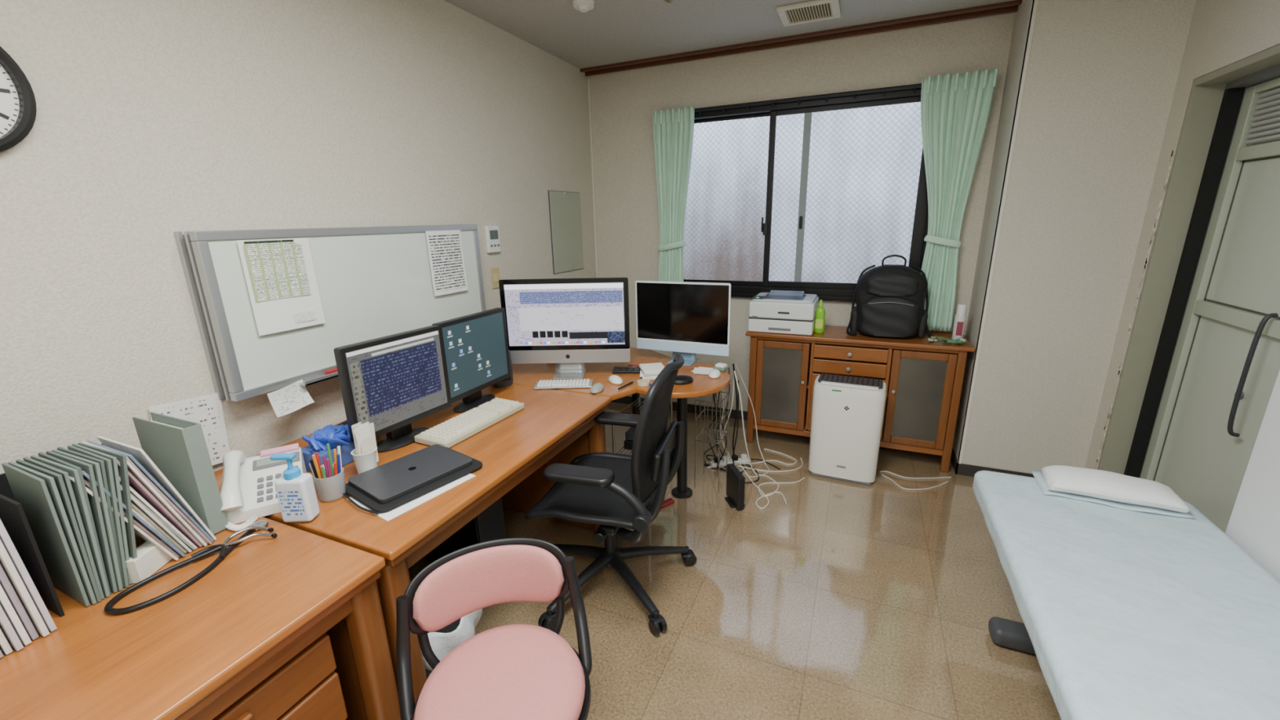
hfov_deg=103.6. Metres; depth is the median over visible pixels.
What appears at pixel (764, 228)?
lock
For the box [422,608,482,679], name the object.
waste bin
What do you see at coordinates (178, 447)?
binder
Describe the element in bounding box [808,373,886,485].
air purifier
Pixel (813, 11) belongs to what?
ceiling vent
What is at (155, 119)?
wall
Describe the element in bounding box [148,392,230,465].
flyer
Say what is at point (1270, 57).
head
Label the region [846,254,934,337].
backpack
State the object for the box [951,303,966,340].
spray can
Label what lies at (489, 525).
computer tower
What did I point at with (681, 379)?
case
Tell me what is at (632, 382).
ballpoint pen
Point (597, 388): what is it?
computer mouse
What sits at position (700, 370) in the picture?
loose papers
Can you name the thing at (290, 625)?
desk
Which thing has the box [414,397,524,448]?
keyboard
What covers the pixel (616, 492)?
office chair
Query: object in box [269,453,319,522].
hand sanitizer
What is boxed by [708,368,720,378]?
computer mouse
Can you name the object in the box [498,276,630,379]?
desktop computer
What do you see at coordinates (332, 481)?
pen holder
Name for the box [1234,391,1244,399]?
lock
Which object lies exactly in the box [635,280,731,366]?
desktop computer
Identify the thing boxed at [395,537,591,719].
upholstered chair
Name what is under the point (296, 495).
bottle
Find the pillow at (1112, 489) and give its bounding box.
[1031,465,1195,518]
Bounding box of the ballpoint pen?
[617,381,634,389]
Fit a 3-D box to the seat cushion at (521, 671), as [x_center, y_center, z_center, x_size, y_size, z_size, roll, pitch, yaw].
[-0.324,0.785,1.186,0.388,0.064,0.400,-7,16,-18]
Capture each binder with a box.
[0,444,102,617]
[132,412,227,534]
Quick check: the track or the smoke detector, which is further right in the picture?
the track
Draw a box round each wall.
[0,0,595,474]
[588,12,1015,411]
[1084,0,1279,469]
[1224,369,1279,582]
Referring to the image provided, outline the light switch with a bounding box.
[489,266,499,288]
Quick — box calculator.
[612,366,640,373]
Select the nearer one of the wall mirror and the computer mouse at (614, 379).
the computer mouse at (614, 379)
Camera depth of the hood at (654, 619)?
1.88 m
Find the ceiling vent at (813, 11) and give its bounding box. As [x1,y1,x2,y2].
[776,0,840,26]
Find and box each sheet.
[236,237,325,335]
[425,230,468,296]
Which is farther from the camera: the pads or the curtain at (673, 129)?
the curtain at (673, 129)
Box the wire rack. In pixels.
[612,395,672,454]
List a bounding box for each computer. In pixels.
[342,444,482,514]
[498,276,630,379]
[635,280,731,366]
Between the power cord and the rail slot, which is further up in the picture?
the rail slot
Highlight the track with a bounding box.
[1224,63,1279,89]
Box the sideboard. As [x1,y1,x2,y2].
[745,324,974,472]
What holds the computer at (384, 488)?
on the paper stack
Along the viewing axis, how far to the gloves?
1.69 m
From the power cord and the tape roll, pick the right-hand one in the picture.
the power cord
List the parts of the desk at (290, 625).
pull, drawer, drawer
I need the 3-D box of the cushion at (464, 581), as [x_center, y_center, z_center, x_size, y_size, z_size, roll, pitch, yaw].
[-0.394,0.592,1.328,0.376,0.158,0.107,-7,16,-18]
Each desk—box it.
[0,516,400,719]
[213,384,611,702]
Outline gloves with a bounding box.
[301,424,355,471]
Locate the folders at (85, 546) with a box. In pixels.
[1,442,137,606]
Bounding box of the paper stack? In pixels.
[346,473,475,521]
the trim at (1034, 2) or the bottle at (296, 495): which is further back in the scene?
the trim at (1034, 2)
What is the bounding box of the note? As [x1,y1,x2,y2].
[266,379,314,417]
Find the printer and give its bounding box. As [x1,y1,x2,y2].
[747,289,818,335]
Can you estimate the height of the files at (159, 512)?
0.298 m
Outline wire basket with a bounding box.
[694,391,728,493]
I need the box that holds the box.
[125,540,172,583]
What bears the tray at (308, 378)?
on the whiteboard
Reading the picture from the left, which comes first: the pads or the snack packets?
the pads
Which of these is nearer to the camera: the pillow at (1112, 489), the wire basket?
the pillow at (1112, 489)
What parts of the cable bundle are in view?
cord, cord, cord, cord, cord, cord, cord, cord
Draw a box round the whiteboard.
[173,224,485,401]
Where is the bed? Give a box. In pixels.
[972,470,1279,719]
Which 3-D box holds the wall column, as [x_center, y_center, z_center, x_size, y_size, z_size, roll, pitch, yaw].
[2.309,-0.558,2.680,0.800,2.540,0.390,6,17,23]
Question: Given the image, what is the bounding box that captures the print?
[276,488,307,519]
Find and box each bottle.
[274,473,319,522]
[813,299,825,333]
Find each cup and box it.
[351,422,378,474]
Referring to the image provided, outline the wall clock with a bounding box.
[0,46,36,152]
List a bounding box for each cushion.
[413,544,564,631]
[413,623,585,719]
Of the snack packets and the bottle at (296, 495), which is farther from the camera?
the snack packets
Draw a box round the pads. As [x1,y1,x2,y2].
[639,362,664,380]
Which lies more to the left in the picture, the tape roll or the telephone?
the telephone
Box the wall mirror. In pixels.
[547,190,583,274]
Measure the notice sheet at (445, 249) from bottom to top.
0.300 m
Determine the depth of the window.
3.31 m
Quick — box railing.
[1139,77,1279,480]
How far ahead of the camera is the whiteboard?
1.92 m
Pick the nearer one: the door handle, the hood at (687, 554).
the door handle
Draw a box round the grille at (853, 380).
[817,373,883,389]
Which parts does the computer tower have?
panel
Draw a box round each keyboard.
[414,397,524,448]
[533,378,593,389]
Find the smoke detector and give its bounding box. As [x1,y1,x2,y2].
[572,0,594,12]
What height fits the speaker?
0.200 m
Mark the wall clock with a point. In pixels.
(18, 108)
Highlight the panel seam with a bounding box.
[1153,155,1279,480]
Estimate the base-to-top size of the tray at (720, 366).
0.031 m
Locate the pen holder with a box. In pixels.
[308,443,343,497]
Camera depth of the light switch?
2.93 m
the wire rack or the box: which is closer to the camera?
the box
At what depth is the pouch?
2.74 m
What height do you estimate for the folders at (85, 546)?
0.305 m
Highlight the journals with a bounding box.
[0,519,57,657]
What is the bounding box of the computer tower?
[422,497,506,561]
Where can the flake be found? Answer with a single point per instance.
(1168, 174)
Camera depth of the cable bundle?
3.10 m
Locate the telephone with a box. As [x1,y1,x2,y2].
[219,443,306,531]
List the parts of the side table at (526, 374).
post, post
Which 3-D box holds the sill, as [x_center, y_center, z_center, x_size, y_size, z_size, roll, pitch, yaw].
[0.992,-0.443,3.507,1.760,0.030,0.044,6,17,23]
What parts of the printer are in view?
control panel, tray handle, label plate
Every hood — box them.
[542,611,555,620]
[648,613,663,623]
[680,549,693,558]
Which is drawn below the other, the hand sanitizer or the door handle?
the hand sanitizer
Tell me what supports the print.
attached to the hand sanitizer
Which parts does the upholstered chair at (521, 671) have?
arm, arm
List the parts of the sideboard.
leg, door glass, glass door frame, drawer, drawer, drawer, door glass, glass door frame, leg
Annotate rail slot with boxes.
[588,4,1018,71]
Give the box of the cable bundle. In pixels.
[704,363,804,509]
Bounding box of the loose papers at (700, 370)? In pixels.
[691,366,713,374]
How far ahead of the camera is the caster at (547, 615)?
1.91 m
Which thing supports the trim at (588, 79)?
attached to the wall at (155, 119)
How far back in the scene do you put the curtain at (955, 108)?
2.88 m
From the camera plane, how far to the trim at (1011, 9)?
2.98 m
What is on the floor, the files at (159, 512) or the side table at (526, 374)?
the side table at (526, 374)
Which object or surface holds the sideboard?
on the floor
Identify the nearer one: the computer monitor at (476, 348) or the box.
the box
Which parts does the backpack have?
grab handle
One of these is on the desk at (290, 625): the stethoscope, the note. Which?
the stethoscope
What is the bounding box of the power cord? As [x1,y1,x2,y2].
[879,471,951,489]
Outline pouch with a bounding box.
[661,497,675,508]
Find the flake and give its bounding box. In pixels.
[1164,172,1170,183]
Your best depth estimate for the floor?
2.03 m
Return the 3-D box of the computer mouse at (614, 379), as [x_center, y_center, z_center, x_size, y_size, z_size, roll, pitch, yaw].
[-0.124,0.096,2.548,0.063,0.031,0.112,-9,17,-25]
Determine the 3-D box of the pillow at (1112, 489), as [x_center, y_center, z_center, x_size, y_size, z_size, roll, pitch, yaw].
[1.662,0.440,1.785,0.400,0.077,0.206,6,17,25]
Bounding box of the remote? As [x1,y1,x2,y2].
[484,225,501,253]
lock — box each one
[760,217,768,235]
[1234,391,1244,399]
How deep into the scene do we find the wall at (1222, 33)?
2.15 m
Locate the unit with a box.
[724,463,745,510]
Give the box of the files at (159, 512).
[65,435,216,560]
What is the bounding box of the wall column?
[952,0,1196,473]
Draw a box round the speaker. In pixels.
[492,350,513,387]
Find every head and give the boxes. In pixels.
[664,0,674,3]
[1195,44,1279,85]
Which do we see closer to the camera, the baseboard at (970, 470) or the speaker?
the speaker
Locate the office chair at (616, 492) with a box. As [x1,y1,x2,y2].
[524,352,697,635]
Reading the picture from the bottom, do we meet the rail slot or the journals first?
the journals
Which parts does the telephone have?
coiled cord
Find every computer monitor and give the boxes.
[333,324,451,452]
[431,307,511,413]
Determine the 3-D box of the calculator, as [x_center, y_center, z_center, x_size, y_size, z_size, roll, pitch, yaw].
[-0.066,0.052,2.725,0.160,0.018,0.090,0,16,4]
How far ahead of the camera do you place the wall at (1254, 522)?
1.48 m
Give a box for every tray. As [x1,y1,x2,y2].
[298,371,338,386]
[714,362,728,371]
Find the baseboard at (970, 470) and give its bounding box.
[611,395,1034,477]
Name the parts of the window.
outer glass, outer sash, pull, outer sash stile, curtain rail, inner sash, inner glass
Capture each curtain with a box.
[652,106,694,281]
[920,67,998,332]
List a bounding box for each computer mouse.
[590,382,604,393]
[608,374,622,384]
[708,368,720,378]
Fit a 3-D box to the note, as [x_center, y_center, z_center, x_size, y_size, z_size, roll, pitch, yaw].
[-1.250,0.137,1.805,0.028,0.103,0.138,5,17,22]
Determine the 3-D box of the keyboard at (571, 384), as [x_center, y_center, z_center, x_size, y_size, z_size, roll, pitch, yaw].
[-0.380,0.118,2.511,0.285,0.019,0.110,-2,16,-1]
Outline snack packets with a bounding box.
[928,336,966,343]
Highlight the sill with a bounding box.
[730,292,856,302]
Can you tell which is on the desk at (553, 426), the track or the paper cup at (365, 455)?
the paper cup at (365, 455)
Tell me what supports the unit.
on the floor
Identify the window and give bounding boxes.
[683,83,928,297]
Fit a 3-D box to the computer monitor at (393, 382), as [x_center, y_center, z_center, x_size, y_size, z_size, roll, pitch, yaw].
[-0.909,0.107,1.861,0.123,0.410,0.405,7,17,27]
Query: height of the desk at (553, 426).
0.710 m
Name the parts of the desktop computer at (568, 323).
app pane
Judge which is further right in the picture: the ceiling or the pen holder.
the ceiling
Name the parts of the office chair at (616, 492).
caster stem, arm, arm, seat, seat frame, knob, arm, arm post, arm, arm knob, arm, caster stem, frame, arm knob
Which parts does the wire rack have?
post, post, post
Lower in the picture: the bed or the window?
the bed
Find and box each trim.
[580,0,1022,76]
[587,78,598,277]
[956,0,1038,463]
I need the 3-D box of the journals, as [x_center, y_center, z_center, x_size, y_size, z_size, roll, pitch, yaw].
[-1.335,0.433,0.961,0.222,0.282,0.182,6,17,23]
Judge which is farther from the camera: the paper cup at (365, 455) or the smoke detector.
the smoke detector
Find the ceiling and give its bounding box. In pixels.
[444,0,1016,68]
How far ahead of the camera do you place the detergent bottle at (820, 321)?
3.18 m
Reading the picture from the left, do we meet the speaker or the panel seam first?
the speaker
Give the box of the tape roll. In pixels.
[636,378,649,386]
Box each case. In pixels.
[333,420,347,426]
[674,374,693,384]
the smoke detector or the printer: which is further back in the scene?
the printer
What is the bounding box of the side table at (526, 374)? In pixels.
[511,346,730,498]
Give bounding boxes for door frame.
[1097,78,1246,477]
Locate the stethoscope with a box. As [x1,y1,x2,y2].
[103,520,277,614]
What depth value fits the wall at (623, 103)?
3.36 m
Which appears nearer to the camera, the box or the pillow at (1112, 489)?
the box
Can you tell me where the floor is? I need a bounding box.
[408,401,1061,719]
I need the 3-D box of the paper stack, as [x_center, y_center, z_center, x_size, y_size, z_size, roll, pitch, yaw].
[-0.706,0.396,1.571,0.220,0.002,0.300,9,19,33]
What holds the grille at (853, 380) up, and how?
attached to the air purifier
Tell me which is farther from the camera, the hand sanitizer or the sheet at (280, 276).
the sheet at (280, 276)
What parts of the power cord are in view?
cord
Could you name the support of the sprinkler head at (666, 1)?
attached to the ceiling
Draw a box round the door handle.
[1226,312,1278,436]

